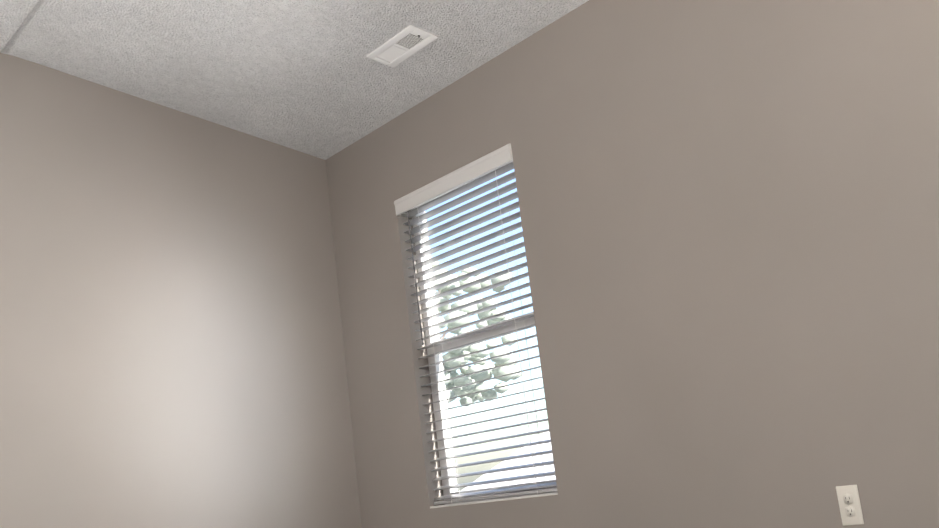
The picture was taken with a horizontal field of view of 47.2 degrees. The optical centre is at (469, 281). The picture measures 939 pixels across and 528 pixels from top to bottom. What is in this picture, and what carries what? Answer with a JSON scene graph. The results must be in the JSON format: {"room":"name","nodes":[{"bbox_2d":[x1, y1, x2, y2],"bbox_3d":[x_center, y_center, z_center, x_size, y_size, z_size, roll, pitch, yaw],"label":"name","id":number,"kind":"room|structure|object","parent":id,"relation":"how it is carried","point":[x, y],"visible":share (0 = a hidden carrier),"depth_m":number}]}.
{"room":"empty room","nodes":[
{"label":"empty room","id":0,"kind":"room"},
{"bbox_2d":[0,52,361,527],"bbox_3d":[-2.293,0.287,4.639,4.500,2.913,0.150,2,-14,-39],"label":"wall","id":1,"kind":"structure","parent":0,"point":[172,353],"depth_m":5.22},
{"bbox_2d":[0,0,588,159],"bbox_3d":[-0.751,-1.595,2.779,4.500,0.642,5.800,2,-14,-39],"label":"ceiling","id":2,"kind":"structure","parent":0,"point":[309,77],"depth_m":4.93},
{"bbox_2d":[2,0,47,53],"bbox_3d":[-1.391,-1.354,4.054,0.030,0.008,2.550,2,-14,-39],"label":"ceiling beam","id":3,"kind":"structure","parent":2,"relation":"attached to","point":[27,21],"depth_m":4.78},
{"bbox_2d":[366,24,437,67],"bbox_3d":[-0.304,-1.050,4.818,0.150,0.012,0.356,16,-23,-35],"label":"ceiling vent","id":4,"kind":"object","parent":2,"relation":"in","point":[401,46],"visible":1,"depth_m":4.81},
{"bbox_2d":[325,0,938,527],"bbox_3d":[1.049,-0.101,3.791,0.150,2.544,5.700,2,-14,-39],"label":"wall","id":5,"kind":"structure","parent":0,"point":[729,214],"depth_m":3.95},
{"bbox_2d":[411,161,557,508],"bbox_3d":[0.056,0.242,5.024,0.149,1.547,0.915,2,-14,-39],"label":"window","id":6,"kind":"structure","parent":5,"relation":"in","point":[460,342],"depth_m":5.20},
{"bbox_2d":[394,143,556,504],"bbox_3d":[0.020,0.236,4.998,0.088,1.533,0.911,2,-14,-39],"label":"window blind","id":7,"kind":"object","parent":6,"relation":"attached to","point":[489,162],"visible":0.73,"depth_m":5.01},
{"bbox_2d":[836,485,863,525],"bbox_3d":[1.212,0.714,3.427,0.009,0.124,0.076,2,-14,-39],"label":"outlet","id":8,"kind":"object","parent":5,"relation":"attached to","point":[849,504],"visible":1,"depth_m":3.42},
{"label":"outside","id":9,"kind":"structure","parent":0,"visible":0},
{"bbox_3d":[33.724,5.741,31.452,154.000,0.300,130.000,2,-14,-39],"label":"ground","id":10,"kind":"structure","parent":9,"visible":0},
{"bbox_2d":[431,261,521,406],"bbox_3d":[17.363,-2.550,10.195,25.493,11.725,64.901,2,-14,-39],"label":"trees","id":11,"kind":"object","parent":10,"relation":"on","point":[472,377],"depth_m":30.21},
{"bbox_2d":[462,432,555,490],"bbox_3d":[6.803,3.523,17.973,9.800,5.380,11.300,2,-14,-39],"label":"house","id":12,"kind":"structure","parent":10,"relation":"on","point":[527,449],"depth_m":19.53}
]}

